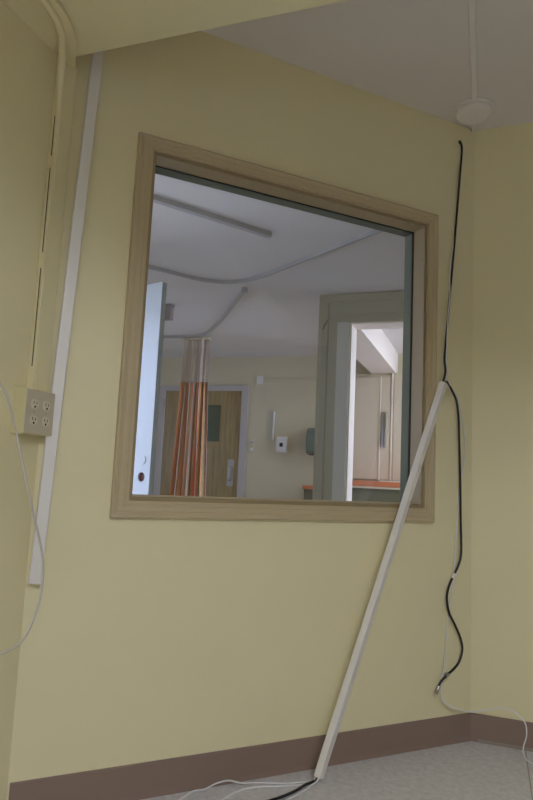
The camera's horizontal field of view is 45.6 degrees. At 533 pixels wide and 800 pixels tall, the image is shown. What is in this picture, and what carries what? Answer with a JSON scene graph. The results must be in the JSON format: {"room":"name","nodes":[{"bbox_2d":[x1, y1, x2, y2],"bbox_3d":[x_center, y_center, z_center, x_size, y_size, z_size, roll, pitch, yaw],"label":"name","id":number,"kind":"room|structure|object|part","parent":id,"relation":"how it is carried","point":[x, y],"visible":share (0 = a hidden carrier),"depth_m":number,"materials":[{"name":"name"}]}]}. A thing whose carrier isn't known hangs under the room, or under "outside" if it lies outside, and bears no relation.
{"room":"hospital observation room","nodes":[
{"label":"hospital observation room","id":0,"kind":"room"},
{"bbox_2d":[0,0,57,799],"bbox_3d":[-1.338,-0.341,0.172,0.056,2.600,4.109,0,-7,19],"label":"wall","id":1,"kind":"structure","parent":0,"point":[28,65],"depth_m":1.84,"materials":[{"name":"beige paint"}]},
{"bbox_2d":[0,382,43,654],"bbox_3d":[-0.704,0.271,1.649,0.173,0.870,0.225,0,-7,19],"label":"cable loop","id":2,"kind":"object","parent":1,"relation":"attached to","point":[1,385],"visible":1,"depth_m":1.64,"materials":[{"name":"grey plastic"}]},
{"bbox_2d":[10,387,54,435],"bbox_3d":[-0.687,0.037,1.874,0.050,0.132,0.129,0,-7,19],"label":"outlet box","id":3,"kind":"object","parent":1,"relation":"attached to","point":[33,409],"visible":1,"depth_m":1.84,"materials":[{"name":"beige paint"}]},
{"bbox_2d":[29,415,37,424],"bbox_3d":[-0.675,0.058,1.839,0.002,0.026,0.032,0,-7,19],"label":"receptacle","id":4,"kind":"object","parent":3,"relation":"attached to","point":[33,419],"depth_m":1.84,"materials":[{"name":"beige plastic"}]},
{"bbox_2d":[31,399,38,408],"bbox_3d":[-0.673,0.011,1.845,0.002,0.026,0.032,0,-7,19],"label":"receptacle","id":5,"kind":"object","parent":3,"relation":"attached to","point":[34,402],"depth_m":1.84,"materials":[{"name":"beige plastic"}]},
{"bbox_3d":[-0.668,0.037,1.867,0.004,0.128,0.125,0,-7,19],"label":"plate","id":6,"kind":"part","parent":3,"relation":"part of","materials":[{"name":"metal"}]},
{"bbox_2d":[42,417,48,425],"bbox_3d":[-0.657,0.065,1.888,0.002,0.026,0.032,0,-7,19],"label":"receptacle","id":7,"kind":"object","parent":3,"relation":"attached to","point":[45,420],"depth_m":1.89,"materials":[{"name":"beige plastic"}]},
{"bbox_2d":[43,401,50,410],"bbox_3d":[-0.655,0.018,1.894,0.002,0.026,0.032,0,-7,19],"label":"receptacle","id":8,"kind":"object","parent":3,"relation":"attached to","point":[46,404],"depth_m":1.89,"materials":[{"name":"beige plastic"}]},
{"bbox_2d":[27,0,76,391],"bbox_3d":[-0.723,-0.620,1.475,0.133,1.070,1.079,1,-7,13],"label":"conduit","id":9,"kind":"object","parent":1,"relation":"attached to","point":[64,90],"depth_m":1.95,"materials":[{"name":"yellow metal"}]},
{"bbox_2d":[3,0,345,56],"bbox_3d":[1.001,-1.350,0.516,4.126,0.300,1.820,0,-7,19],"label":"soffit","id":10,"kind":"object","parent":1,"relation":"attached to","point":[99,25],"depth_m":1.82,"materials":[{"name":"paint"}]},
{"bbox_2d":[132,282,166,494],"bbox_3d":[-1.016,0.367,3.905,0.900,2.117,0.040,-2,-9,36],"label":"door","id":11,"kind":"structure","parent":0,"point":[148,408],"depth_m":3.71,"materials":[{"name":"white paint"}]},
{"bbox_2d":[6,31,473,799],"bbox_3d":[0.066,-0.003,2.391,1.734,2.600,0.135,6,-8,-25],"label":"wall","id":12,"kind":"structure","parent":0,"point":[148,639],"depth_m":2.19,"materials":[{"name":"beige paint"}]},
{"bbox_2d":[28,51,103,583],"bbox_3d":[-0.613,-0.415,2.004,0.100,1.934,0.024,8,-9,-37],"label":"cable raceway","id":13,"kind":"object","parent":12,"relation":"attached to","point":[71,274],"visible":0.98,"depth_m":1.98,"materials":[{"name":"white plastic"}]},
{"bbox_2d":[8,713,470,799],"bbox_3d":[0.043,1.228,2.175,1.729,0.105,0.009,6,-8,-25],"label":"baseboard","id":14,"kind":"structure","parent":12,"relation":"attached to","point":[151,779],"depth_m":2.11,"materials":[{"name":"brown plastic"}]},
{"bbox_2d":[109,132,438,521],"bbox_3d":[0.089,-0.202,2.409,1.291,1.285,0.157,6,-8,-25],"label":"window","id":15,"kind":"structure","parent":12,"relation":"in","point":[176,160],"depth_m":2.37,"materials":[{"name":"beige paint"}]},
{"bbox_2d":[179,145,460,799],"bbox_3d":[0.293,0.046,2.360,1.195,2.516,0.097,6,-8,-26],"label":"wire","id":16,"kind":"object","parent":12,"relation":"attached to","point":[188,793],"visible":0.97,"depth_m":2.10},
{"bbox_2d":[268,140,462,799],"bbox_3d":[0.388,0.045,2.371,1.037,2.528,0.043,7,-8,-34],"label":"coaxial cable","id":17,"kind":"object","parent":12,"relation":"attached to","point":[459,141],"visible":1,"depth_m":2.69,"materials":[{"name":"black rubber"}]},
{"bbox_2d":[434,380,463,694],"bbox_3d":[0.734,0.535,2.557,0.180,1.236,0.033,7,-8,-31],"label":"coaxial cable","id":18,"kind":"object","parent":12,"relation":"hanging from","point":[447,674],"visible":0.97,"depth_m":2.58,"materials":[{"name":"black plastic"}]},
{"bbox_2d":[160,354,402,499],"bbox_3d":[1.151,0.724,7.888,7.700,2.600,0.100,0,-7,19],"label":"wall","id":19,"kind":"structure","parent":0,"point":[267,471],"depth_m":8.25,"materials":[{"name":"beige paint"}]},
{"bbox_2d":[153,385,248,497],"bbox_3d":[-0.917,0.897,8.497,1.335,2.215,0.069,0,-7,19],"label":"door","id":20,"kind":"structure","parent":19,"relation":"in","point":[227,424],"depth_m":8.48,"materials":[{"name":"brown wood"}]},
{"bbox_3d":[-0.721,0.314,8.538,0.214,0.488,0.004,0,-7,19],"label":"vision panel","id":21,"kind":"part","parent":20,"relation":"part of","materials":[{"name":"green glass"}]},
{"bbox_3d":[-0.477,0.958,8.354,0.090,0.350,0.004,0,-7,19],"label":"push plate","id":22,"kind":"part","parent":20,"relation":"part of","materials":[{"name":"silver metal"}]},
{"bbox_2d":[250,439,254,451],"bbox_3d":[-0.185,0.594,8.280,0.059,0.160,0.100,4,-7,-7],"label":"wall hook","id":23,"kind":"object","parent":19,"relation":"attached to","point":[252,442],"visible":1,"depth_m":8.30,"materials":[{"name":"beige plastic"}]},
{"bbox_2d":[267,412,274,439],"bbox_3d":[0.053,0.335,8.257,0.096,0.370,0.030,0,-7,19],"label":"holder","id":24,"kind":"object","parent":19,"relation":"attached to","point":[271,415],"visible":1,"depth_m":8.26,"materials":[{"name":"white plastic"}]},
{"bbox_2d":[276,437,287,452],"bbox_3d":[0.197,0.573,8.143,0.140,0.200,0.088,0,-7,19],"label":"soap dispenser","id":25,"kind":"object","parent":19,"relation":"attached to","point":[281,442],"visible":1,"depth_m":8.11,"materials":[{"name":"white plastic"}]},
{"bbox_2d":[257,376,316,383],"bbox_3d":[0.502,-0.263,8.188,1.330,0.110,0.022,0,-7,19],"label":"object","id":26,"kind":"structure","parent":19,"relation":"attached to","point":[260,379],"depth_m":8.28,"materials":[{"name":"beige paint"}]},
{"bbox_2d":[302,485,312,499],"bbox_3d":[0.676,1.517,7.688,0.430,0.936,0.380,0,-7,19],"label":"base cabinet","id":27,"kind":"object","parent":19,"relation":"attached to","point":[308,489],"visible":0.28,"depth_m":7.61,"materials":[{"name":"green laminate"}]},
{"bbox_3d":[0.618,1.486,7.522,0.370,0.750,0.016,0,-7,19],"label":"door","id":28,"kind":"part","parent":27,"relation":"part of","materials":[{"name":"green laminate"}]},
{"bbox_2d":[306,428,314,454],"bbox_3d":[0.658,0.519,7.929,0.290,0.347,0.200,0,-7,19],"label":"dispenser","id":29,"kind":"object","parent":19,"relation":"attached to","point":[310,436],"visible":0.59,"depth_m":7.87,"materials":[{"name":"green plastic"}]},
{"bbox_2d":[356,329,397,373],"bbox_3d":[1.092,-0.592,6.768,0.300,0.270,2.380,0,-7,19],"label":"soffit","id":30,"kind":"object","parent":19,"relation":"attached to","point":[375,352],"depth_m":6.78,"materials":[{"name":"white paint"}]},
{"bbox_2d":[143,741,532,799],"bbox_3d":[-0.305,1.395,2.823,8.500,0.100,10.400,0,-7,19],"label":"floor","id":31,"kind":"structure","parent":0,"point":[470,770],"depth_m":2.17,"materials":[{"name":"grey carpet"}]},
{"bbox_2d":[221,777,315,799],"bbox_3d":[0.070,1.089,2.114,0.506,0.366,0.055,6,-8,-27],"label":"wire","id":32,"kind":"object","parent":31,"relation":"on","point":[314,777],"visible":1,"depth_m":2.07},
{"bbox_2d":[285,778,318,799],"bbox_3d":[0.160,1.093,2.109,0.394,0.366,0.029,9,-9,-41],"label":"wire","id":33,"kind":"object","parent":31,"relation":"on","point":[316,781],"visible":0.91,"depth_m":2.05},
{"bbox_2d":[352,480,399,502],"bbox_3d":[1.955,1.454,7.057,2.270,1.024,0.320,0,-7,19],"label":"base cabinet","id":34,"kind":"object","parent":31,"relation":"on","point":[369,491],"depth_m":7.21,"materials":[{"name":"green laminate"}]},
{"bbox_2d":[352,373,401,481],"bbox_3d":[1.638,0.842,7.538,1.410,2.325,0.203,0,-7,19],"label":"tall cabinet","id":35,"kind":"object","parent":31,"relation":"on","point":[378,397],"visible":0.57,"depth_m":7.64,"materials":[{"name":"beige paint"}]},
{"bbox_3d":[1.177,0.335,7.708,0.385,1.240,0.022,0,-7,19],"label":"cupboard door","id":36,"kind":"part","parent":35,"relation":"part of","materials":[{"name":"beige laminate"}]},
{"bbox_3d":[1.408,0.352,7.596,0.044,0.430,0.033,0,-7,19],"label":"pull handle","id":37,"kind":"part","parent":35,"relation":"part of","materials":[{"name":"silver metal"}]},
{"bbox_3d":[1.429,0.336,7.620,0.112,1.240,0.022,0,-7,19],"label":"cupboard door","id":38,"kind":"part","parent":35,"relation":"part of","materials":[{"name":"beige laminate"}]},
{"bbox_3d":[1.725,0.337,7.517,0.435,1.240,0.022,0,-7,19],"label":"cupboard door","id":39,"kind":"part","parent":35,"relation":"part of","materials":[{"name":"beige laminate"}]},
{"bbox_2d":[314,381,446,778],"bbox_3d":[0.449,0.600,2.362,0.605,1.419,0.036,7,-8,-31],"label":"cable raceway","id":40,"kind":"object","parent":31,"relation":"on","point":[348,682],"visible":1,"depth_m":2.32,"materials":[{"name":"white plastic"}]},
{"bbox_2d":[441,379,532,763],"bbox_3d":[0.943,0.629,2.433,0.540,1.438,0.186,-2,-8,31],"label":"wire","id":41,"kind":"object","parent":31,"relation":"on","point":[446,379],"visible":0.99,"depth_m":2.54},
{"bbox_2d":[147,0,532,358],"bbox_3d":[-0.181,-1.282,3.152,8.500,0.100,10.400,0,-7,19],"label":"ceiling","id":42,"kind":"structure","parent":0,"point":[415,54],"depth_m":3.75,"materials":[{"name":"white paint"}]},
{"bbox_2d":[165,304,174,320],"bbox_3d":[-1.040,-0.835,6.083,0.315,0.150,0.072,0,-7,19],"label":"ceiling box","id":43,"kind":"object","parent":42,"relation":"attached to","point":[169,309],"visible":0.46,"depth_m":6.02,"materials":[{"name":"grey metal"}]},
{"bbox_2d":[163,287,247,337],"bbox_3d":[-0.904,-0.792,6.813,0.822,0.044,3.160,9,-9,-40],"label":"track","id":44,"kind":"object","parent":42,"relation":"attached to","point":[244,290],"visible":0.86,"depth_m":6.57,"materials":[{"name":"white metal"}]},
{"bbox_2d":[169,337,211,495],"bbox_3d":[-0.861,0.397,7.168,0.495,2.248,0.136,0,-7,19],"label":"privacy curtain","id":45,"kind":"object","parent":44,"relation":"hanging from","point":[188,476],"visible":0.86,"depth_m":7.17,"materials":[{"name":"orange fabric"}]},
{"bbox_3d":[-0.874,0.656,7.135,0.494,1.725,0.131,0,-7,19],"label":"striped panel","id":46,"kind":"part","parent":45,"relation":"part of","materials":[{"name":"orange fabric"}]},
{"bbox_3d":[-0.812,-0.452,7.257,0.346,0.508,0.104,0,-7,19],"label":"netting panel","id":47,"kind":"part","parent":45,"relation":"part of","materials":[{"name":"beige fabric"}]},
{"bbox_2d":[153,194,271,237],"bbox_3d":[-0.510,-1.153,3.792,1.315,0.030,0.041,8,-9,-35],"label":"rail","id":48,"kind":"object","parent":42,"relation":"attached to","point":[157,199],"visible":0.63,"depth_m":3.89,"materials":[{"name":"white metal"}]},
{"bbox_2d":[148,229,382,283],"bbox_3d":[0.009,-1.033,4.573,2.572,0.028,0.967,0,-8,24],"label":"track","id":49,"kind":"object","parent":42,"relation":"attached to","point":[372,232],"visible":0.63,"depth_m":4.85,"materials":[{"name":"white metal"}]},
{"bbox_2d":[468,0,477,99],"bbox_3d":[0.698,-1.306,2.154,0.022,0.014,0.980,0,-7,19],"label":"conduit","id":50,"kind":"object","parent":42,"relation":"attached to","point":[471,3],"depth_m":2.30,"materials":[{"name":"white plastic"}]},
{"bbox_2d":[471,124,476,131],"bbox_3d":[0.918,-1.214,2.811,0.026,0.016,0.070,0,-7,19],"label":"conduit","id":51,"kind":"object","parent":42,"relation":"attached to","point":[473,127],"visible":0.57,"depth_m":2.81,"materials":[{"name":"white plastic"}]},
{"bbox_2d":[454,97,494,124],"bbox_3d":[0.882,-1.217,2.695,0.168,0.042,0.168,0,-7,19],"label":"smoke detector","id":52,"kind":"object","parent":42,"relation":"attached to","point":[468,111],"visible":1,"depth_m":2.66,"materials":[{"name":"white plastic"}]},
{"bbox_2d":[312,290,403,500],"bbox_3d":[2.150,0.398,4.861,3.618,2.600,0.240,0,-7,19],"label":"wall pier","id":53,"kind":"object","parent":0,"point":[380,310],"visible":0.24,"depth_m":5.34,"materials":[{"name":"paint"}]},
{"bbox_2d":[332,322,348,500],"bbox_3d":[0.601,0.503,5.253,0.100,2.345,0.012,0,-7,19],"label":"trim","id":54,"kind":"structure","parent":53,"relation":"attached to","point":[339,448],"depth_m":5.30,"materials":[{"name":"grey paint"}]},
{"bbox_2d":[314,291,403,499],"bbox_3d":[1.931,0.334,4.814,3.201,2.496,0.007,0,-7,19],"label":"trim","id":55,"kind":"structure","parent":53,"relation":"attached to","point":[391,295],"depth_m":5.37,"materials":[{"name":"green paint"}]},
{"bbox_2d":[345,321,402,500],"bbox_3d":[1.146,0.522,5.213,0.945,2.348,0.215,0,-7,19],"label":"trim","id":56,"kind":"structure","parent":53,"relation":"attached to","point":[389,324],"depth_m":5.40,"materials":[{"name":"white paint"}]},
{"bbox_2d":[470,123,532,721],"bbox_3d":[2.189,0.081,2.271,3.035,2.600,0.056,0,-7,19],"label":"wall","id":57,"kind":"structure","parent":0,"point":[501,653],"depth_m":2.66,"materials":[{"name":"beige paint"}]},
{"bbox_2d":[470,713,532,747],"bbox_3d":[2.185,1.314,2.066,2.900,0.105,0.009,0,-7,19],"label":"baseboard","id":58,"kind":"structure","parent":57,"relation":"attached to","point":[483,727],"depth_m":2.51,"materials":[{"name":"brown plastic"}]},
{"bbox_2d":[478,739,532,751],"bbox_3d":[2.195,1.359,2.050,2.870,0.012,0.003,0,-7,19],"label":"trim","id":59,"kind":"structure","parent":57,"relation":"attached to","point":[479,740],"depth_m":2.49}
]}

